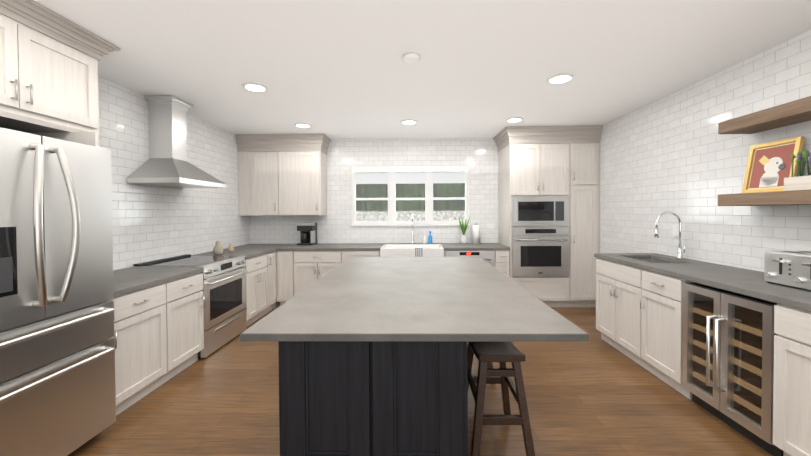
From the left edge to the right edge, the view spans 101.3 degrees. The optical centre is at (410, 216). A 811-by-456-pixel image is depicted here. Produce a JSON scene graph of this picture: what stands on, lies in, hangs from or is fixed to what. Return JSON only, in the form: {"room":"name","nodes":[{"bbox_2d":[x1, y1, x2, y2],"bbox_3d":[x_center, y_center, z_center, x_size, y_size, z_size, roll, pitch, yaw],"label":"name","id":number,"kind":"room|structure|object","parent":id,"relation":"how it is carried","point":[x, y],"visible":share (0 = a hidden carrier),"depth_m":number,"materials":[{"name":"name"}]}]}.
{"room":"kitchen","nodes":[
{"label":"kitchen","id":0,"kind":"room"},
{"bbox_2d":[98,76,249,269],"bbox_3d":[-2.672,0.091,1.904,0.001,2.550,7.000,0,1,1],"label":"wall","id":1,"kind":"structure","parent":0,"point":[151,222],"depth_m":3.52,"materials":[{"name":"tile"}]},
{"bbox_2d":[127,96,225,187],"bbox_3d":[-2.399,-0.764,3.476,0.500,0.886,0.760,0,1,1],"label":"range hood","id":2,"kind":"object","parent":1,"relation":"attached to","point":[166,164],"visible":1,"depth_m":3.37,"materials":[{"name":"silver metal"}]},
{"bbox_2d":[249,138,498,243],"bbox_3d":[0.024,0.022,5.421,5.280,2.550,0.120,0,1,1],"label":"wall","id":3,"kind":"structure","parent":0,"point":[478,157],"depth_m":5.36,"materials":[{"name":"tile"}]},
{"bbox_2d":[237,146,254,215],"bbox_3d":[-2.488,-0.539,5.214,0.262,1.044,0.350,0,1,1],"label":"upper cabinet","id":4,"kind":"object","parent":3,"relation":"attached to","point":[246,154],"depth_m":5.06,"materials":[{"name":"white wood"}]},
{"bbox_2d":[255,146,282,215],"bbox_3d":[-2.177,-0.541,5.209,0.473,1.044,0.350,0,1,1],"label":"upper cabinet","id":5,"kind":"object","parent":3,"relation":"attached to","point":[282,174],"depth_m":5.04,"materials":[{"name":"white wood"}]},
{"bbox_2d":[283,146,326,214],"bbox_3d":[-1.709,-0.543,5.202,0.702,1.044,0.350,0,1,1],"label":"upper cabinet","id":6,"kind":"object","parent":3,"relation":"attached to","point":[304,167],"depth_m":5.04,"materials":[{"name":"beige wood"}]},
{"bbox_2d":[351,166,469,225],"bbox_3d":[-0.004,-0.331,5.353,1.900,0.962,0.105,0,1,1],"label":"window","id":7,"kind":"structure","parent":3,"relation":"in","point":[428,176],"depth_m":5.35,"materials":[{"name":"white paint"}]},
{"bbox_2d":[487,224,494,228],"bbox_3d":[1.293,0.152,5.337,0.120,0.080,0.005,0,1,1],"label":"electrical outlet","id":8,"kind":"object","parent":3,"relation":"attached to","point":[490,226],"visible":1,"depth_m":5.33,"materials":[{"name":"white paint"}]},
{"bbox_2d":[67,306,772,455],"bbox_3d":[-0.024,1.351,2.032,5.880,0.001,7.300,0,1,1],"label":"floor","id":9,"kind":"structure","parent":0,"point":[596,394],"depth_m":2.29,"materials":[{"name":"brown wood"}]},
{"bbox_2d":[0,127,115,455],"bbox_3d":[-2.212,0.472,1.705,0.877,1.790,0.765,0,1,1],"label":"fridge","id":10,"kind":"object","parent":9,"relation":"on","point":[57,372],"visible":1,"depth_m":1.74,"materials":[{"name":"grey metal"}]},
{"bbox_2d":[0,0,120,146],"bbox_3d":[-2.323,0.092,1.798,0.697,2.547,1.170,0,1,1],"label":"upper cabinet","id":11,"kind":"object","parent":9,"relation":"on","point":[49,59],"visible":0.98,"depth_m":1.96,"materials":[{"name":"white wood"}]},
{"bbox_2d":[111,280,174,415],"bbox_3d":[-2.298,0.941,2.425,0.717,0.830,0.578,0,1,1],"label":"base cabinet","id":12,"kind":"object","parent":9,"relation":"on","point":[159,333],"depth_m":2.43,"materials":[{"name":"white wood"}]},
{"bbox_2d":[113,248,276,296],"bbox_3d":[-2.282,0.490,3.429,0.722,0.039,2.600,0,1,1],"label":"countertop","id":13,"kind":"structure","parent":12,"relation":"on","point":[127,280],"depth_m":2.81,"materials":[{"name":"stone"}]},
{"bbox_2d":[213,241,223,254],"bbox_3d":[-2.327,0.375,4.037,0.113,0.170,0.143,0,1,1],"label":"vase","id":14,"kind":"object","parent":13,"relation":"on","point":[218,249],"visible":1,"depth_m":3.99,"materials":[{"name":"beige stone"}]},
{"bbox_2d":[228,243,233,251],"bbox_3d":[-2.303,0.399,4.272,0.076,0.115,0.097,0,1,1],"label":"vase","id":15,"kind":"object","parent":13,"relation":"on","point":[230,248],"visible":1,"depth_m":4.24,"materials":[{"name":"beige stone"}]},
{"bbox_2d":[131,254,248,358],"bbox_3d":[-2.237,0.890,3.497,0.746,0.898,0.763,0,1,1],"label":"range","id":16,"kind":"object","parent":9,"relation":"on","point":[224,291],"visible":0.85,"depth_m":3.41,"materials":[{"name":"grey metal"}]},
{"bbox_2d":[175,272,204,374],"bbox_3d":[-2.292,0.935,2.851,0.717,0.830,0.521,0,1,1],"label":"base cabinet","id":17,"kind":"object","parent":9,"relation":"on","point":[189,316],"depth_m":2.91,"materials":[{"name":"white wood"}]},
{"bbox_2d":[244,253,270,326],"bbox_3d":[-2.270,0.913,4.200,0.717,0.830,0.628,0,1,1],"label":"base cabinet","id":18,"kind":"object","parent":9,"relation":"on","point":[258,278],"depth_m":4.18,"materials":[{"name":"white wood"}]},
{"bbox_2d":[271,251,278,309],"bbox_3d":[-2.264,0.907,4.574,0.717,0.830,0.368,0,1,1],"label":"base cabinet","id":19,"kind":"object","parent":9,"relation":"on","point":[274,304],"depth_m":4.65,"materials":[{"name":"white wood"}]},
{"bbox_2d":[276,251,299,305],"bbox_3d":[-1.756,0.897,5.066,0.318,0.830,0.667,0,1,1],"label":"base cabinet","id":20,"kind":"object","parent":9,"relation":"on","point":[297,272],"depth_m":4.74,"materials":[{"name":"white wood"}]},
{"bbox_2d":[234,243,509,250],"bbox_3d":[-0.607,0.456,5.038,4.021,0.039,0.672,0,1,1],"label":"countertop","id":21,"kind":"structure","parent":20,"relation":"on","point":[369,246],"depth_m":4.83,"materials":[{"name":"stone"}]},
{"bbox_2d":[297,223,316,244],"bbox_3d":[-1.619,0.268,5.211,0.240,0.340,0.240,0,1,1],"label":"coffee maker","id":22,"kind":"object","parent":21,"relation":"on","point":[308,233],"visible":1,"depth_m":5.11,"materials":[{"name":"black plastic"}]},
{"bbox_2d":[380,244,443,256],"bbox_3d":[0.024,0.579,4.954,0.895,0.281,0.530,0,1,1],"label":"farmhouse sink","id":23,"kind":"object","parent":21,"relation":"in","point":[407,250],"visible":0.4,"depth_m":4.69,"materials":[{"name":"white ceramic"}]},
{"bbox_2d":[414,247,422,256],"bbox_3d":[0.118,0.565,4.713,0.126,0.266,0.070,0,1,1],"label":"hanging towel","id":24,"kind":"object","parent":23,"relation":"hanging from","point":[418,251],"visible":0.42,"depth_m":4.68,"materials":[{"name":"white fabric"}]},
{"bbox_2d":[411,214,417,243],"bbox_3d":[0.064,0.194,5.231,0.123,0.469,0.164,0,1,1],"label":"faucet","id":25,"kind":"object","parent":21,"relation":"on","point":[412,242],"visible":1,"depth_m":5.27,"materials":[{"name":"silver metal"}]},
{"bbox_2d":[428,229,431,243],"bbox_3d":[0.313,0.312,5.261,0.062,0.229,0.062,-1,1,-44],"label":"soap bottle","id":26,"kind":"object","parent":21,"relation":"on","point":[429,239],"depth_m":5.24,"materials":[{"name":"blue plastic"}]},
{"bbox_2d":[458,218,469,243],"bbox_3d":[0.838,0.204,5.230,0.192,0.441,0.184,0,1,1],"label":"plant","id":27,"kind":"object","parent":21,"relation":"on","point":[463,238],"visible":1,"depth_m":5.18,"materials":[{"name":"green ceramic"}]},
{"bbox_2d":[472,222,480,243],"bbox_3d":[1.032,0.257,5.218,0.150,0.334,0.150,0,1,1],"label":"paper towel","id":28,"kind":"object","parent":21,"relation":"on","point":[476,234],"visible":1,"depth_m":5.17,"materials":[{"name":"white paper"}]},
{"bbox_2d":[300,251,347,291],"bbox_3d":[-1.316,0.895,5.059,0.817,0.830,0.667,0,1,1],"label":"base cabinet","id":29,"kind":"object","parent":9,"relation":"on","point":[314,265],"depth_m":4.72,"materials":[{"name":"white wood"}]},
{"bbox_2d":[348,251,379,257],"bbox_3d":[-0.704,0.892,5.049,0.661,0.830,0.667,0,1,1],"label":"base cabinet","id":30,"kind":"object","parent":9,"relation":"on","point":[350,253],"depth_m":4.71,"materials":[{"name":"white wood"}]},
{"bbox_2d":[278,341,471,455],"bbox_3d":[-0.142,0.915,2.494,0.803,0.857,2.205,0,1,1],"label":"kitchen island","id":31,"kind":"object","parent":9,"relation":"on","point":[373,356],"depth_m":1.40,"materials":[{"name":"wood"}]},
{"bbox_2d":[240,257,587,340],"bbox_3d":[0.027,0.471,2.474,1.404,0.029,2.272,0,1,1],"label":"island countertop","id":32,"kind":"structure","parent":31,"relation":"on","point":[363,298],"depth_m":1.69,"materials":[{"name":"grey stone"}]},
{"bbox_2d":[445,250,494,266],"bbox_3d":[0.843,0.887,4.966,0.695,0.826,0.644,0,1,1],"label":"dishwasher","id":33,"kind":"object","parent":9,"relation":"on","point":[488,256],"visible":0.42,"depth_m":4.68,"materials":[{"name":"grey metal"}]},
{"bbox_2d":[467,346,492,367],"bbox_3d":[0.504,1.025,2.918,0.354,0.617,0.539,0,1,1],"label":"stool","id":34,"kind":"object","parent":9,"relation":"on","point":[490,364],"visible":0.02,"depth_m":2.67,"materials":[{"name":"brown wood"}]},
{"bbox_2d":[467,342,534,455],"bbox_3d":[0.492,1.040,1.999,0.354,0.617,0.539,0,1,1],"label":"stool","id":35,"kind":"object","parent":9,"relation":"on","point":[501,353],"visible":0.69,"depth_m":1.79,"materials":[{"name":"brown wood"}]},
{"bbox_2d":[495,250,509,277],"bbox_3d":[1.301,0.882,5.018,0.207,0.830,0.667,0,1,1],"label":"base cabinet","id":36,"kind":"object","parent":9,"relation":"on","point":[501,256],"depth_m":4.68,"materials":[{"name":"white wood"}]},
{"bbox_2d":[497,138,576,306],"bbox_3d":[1.852,0.098,4.997,0.893,2.392,0.667,0,1,1],"label":"tall cabinet","id":37,"kind":"object","parent":9,"relation":"on","point":[548,160],"depth_m":4.67,"materials":[{"name":"white wood"}]},
{"bbox_2d":[512,196,568,225],"bbox_3d":[1.819,-0.075,4.656,0.785,0.420,0.048,0,1,1],"label":"microwave","id":38,"kind":"object","parent":37,"relation":"in","point":[540,210],"visible":1,"depth_m":4.63,"materials":[{"name":"silver metal"}]},
{"bbox_2d":[512,227,568,276],"bbox_3d":[1.821,0.495,4.642,0.785,0.690,0.093,0,1,1],"label":"wall oven","id":39,"kind":"object","parent":37,"relation":"in","point":[535,253],"visible":0.98,"depth_m":4.65,"materials":[{"name":"silver metal"}]},
{"bbox_2d":[577,138,599,306],"bbox_3d":[2.443,0.096,4.987,0.421,2.392,0.667,0,1,1],"label":"tall cabinet","id":40,"kind":"object","parent":9,"relation":"on","point":[588,149],"depth_m":4.66,"materials":[{"name":"white wood"}]},
{"bbox_2d":[632,267,738,398],"bbox_3d":[2.298,0.888,2.665,0.647,0.880,0.498,0,1,1],"label":"base cabinet","id":41,"kind":"object","parent":9,"relation":"on","point":[639,316],"depth_m":2.66,"materials":[{"name":"white wood"}]},
{"bbox_2d":[682,283,783,455],"bbox_3d":[2.225,0.909,2.108,0.635,0.856,0.606,0,1,1],"label":"wine fridge","id":42,"kind":"object","parent":9,"relation":"on","point":[727,357],"visible":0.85,"depth_m":2.06,"materials":[{"name":"silver metal"}]},
{"bbox_2d":[773,303,810,455],"bbox_3d":[2.275,0.911,1.207,0.647,0.880,1.184,0,1,1],"label":"base cabinet","id":43,"kind":"object","parent":9,"relation":"on","point":[792,326],"depth_m":1.71,"materials":[{"name":"white wood"}]},
{"bbox_2d":[594,253,810,311],"bbox_3d":[2.280,0.441,1.808,0.652,0.039,3.555,0,1,1],"label":"countertop","id":44,"kind":"structure","parent":43,"relation":"on","point":[748,282],"depth_m":2.34,"materials":[{"name":"stone"}]},
{"bbox_2d":[637,259,668,262],"bbox_3d":[2.300,0.536,3.162,0.364,0.189,0.564,0,1,1],"label":"sink","id":45,"kind":"object","parent":44,"relation":"in","point":[653,261],"depth_m":3.39,"materials":[{"name":"silver metal"}]},
{"bbox_2d":[654,211,685,258],"bbox_3d":[2.442,0.174,3.125,0.266,0.450,0.095,0,1,1],"label":"faucet","id":46,"kind":"object","parent":44,"relation":"on","point":[681,251],"visible":1,"depth_m":3.13,"materials":[{"name":"silver metal"}]},
{"bbox_2d":[764,251,810,291],"bbox_3d":[2.340,0.316,1.923,0.280,0.204,0.350,0,1,1],"label":"toaster","id":47,"kind":"object","parent":44,"relation":"on","point":[791,269],"visible":1,"depth_m":1.97,"materials":[{"name":"silver metal"}]},
{"bbox_2d":[33,0,810,138],"bbox_3d":[-0.037,-1.199,1.992,5.880,0.001,7.300,0,1,1],"label":"ceiling","id":48,"kind":"structure","parent":0,"point":[336,69],"depth_m":2.50,"materials":[{"name":"white paint"}]},
{"bbox_2d":[243,83,266,91],"bbox_3d":[-1.450,-1.201,3.104,0.210,0.012,0.210,0,1,1],"label":"recessed light","id":49,"kind":"object","parent":48,"relation":"in","point":[254,87],"visible":1,"depth_m":3.09,"materials":[{"name":"white paint"}]},
{"bbox_2d":[295,123,310,127],"bbox_3d":[-1.448,-1.223,4.474,0.210,0.012,0.210,0,1,1],"label":"recessed light","id":50,"kind":"object","parent":48,"relation":"in","point":[302,125],"visible":0.98,"depth_m":4.45,"materials":[{"name":"white paint"}]},
{"bbox_2d":[401,120,416,124],"bbox_3d":[-0.020,-1.228,4.332,0.210,0.012,0.210,0,1,1],"label":"recessed light","id":51,"kind":"object","parent":48,"relation":"in","point":[408,122],"visible":1,"depth_m":4.33,"materials":[{"name":"white paint"}]},
{"bbox_2d":[403,53,419,63],"bbox_3d":[0.006,-1.189,2.511,0.130,0.033,0.130,0,1,1],"label":"smoke detector","id":52,"kind":"object","parent":48,"relation":"attached to","point":[411,58],"visible":1,"depth_m":2.48,"materials":[{"name":"white paint"}]},
{"bbox_2d":[506,117,522,121],"bbox_3d":[1.329,-1.234,4.250,0.210,0.012,0.210,0,1,1],"label":"recessed light","id":53,"kind":"object","parent":48,"relation":"in","point":[515,119],"visible":1,"depth_m":4.21,"materials":[{"name":"white paint"}]},
{"bbox_2d":[548,74,572,83],"bbox_3d":[1.323,-1.213,2.940,0.210,0.012,0.210,0,1,1],"label":"recessed light","id":54,"kind":"object","parent":48,"relation":"in","point":[559,78],"visible":0.98,"depth_m":2.92,"materials":[{"name":"white paint"}]},
{"bbox_2d":[599,30,810,271],"bbox_3d":[2.607,0.065,1.820,0.001,2.550,7.000,0,1,1],"label":"wall","id":55,"kind":"structure","parent":0,"point":[680,156],"depth_m":2.97,"materials":[{"name":"tile"}]},
{"bbox_2d":[672,224,678,236],"bbox_3d":[2.625,0.137,3.291,0.005,0.120,0.080,0,1,1],"label":"electrical outlet","id":56,"kind":"object","parent":55,"relation":"attached to","point":[676,230],"visible":0.79,"depth_m":3.27,"materials":[{"name":"white paint"}]},
{"bbox_2d":[718,189,810,205],"bbox_3d":[2.477,-0.114,1.790,0.250,0.088,1.543,0,1,1],"label":"shelf","id":57,"kind":"object","parent":55,"relation":"attached to","point":[797,197],"visible":1,"depth_m":2.20,"materials":[{"name":"brown wood"}]},
{"bbox_2d":[742,136,803,192],"bbox_3d":[2.533,-0.348,2.340,0.084,0.358,0.330,0,1,1],"label":"picture frame","id":58,"kind":"object","parent":57,"relation":"on","point":[769,167],"visible":0.9,"depth_m":2.34,"materials":[{"name":"gold metal"}]},
{"bbox_2d":[784,150,810,190],"bbox_3d":[2.481,-0.293,2.057,0.151,0.257,0.184,0,1,1],"label":"planter","id":59,"kind":"object","parent":57,"relation":"on","point":[799,182],"visible":1,"depth_m":2.08,"materials":[{"name":"white wood"}]},
{"bbox_2d":[718,96,810,133],"bbox_3d":[2.475,-0.664,1.782,0.250,0.088,1.543,0,1,1],"label":"shelf","id":60,"kind":"object","parent":55,"relation":"attached to","point":[791,113],"visible":1,"depth_m":2.22,"materials":[{"name":"brown wood"}]},
{"label":"outside","id":61,"kind":"structure","parent":0,"visible":0},
{"bbox_2d":[356,172,464,220],"bbox_3d":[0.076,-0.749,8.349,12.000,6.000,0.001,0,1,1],"label":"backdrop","id":62,"kind":"structure","parent":61,"point":[365,214],"depth_m":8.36,"materials":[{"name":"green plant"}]}
]}

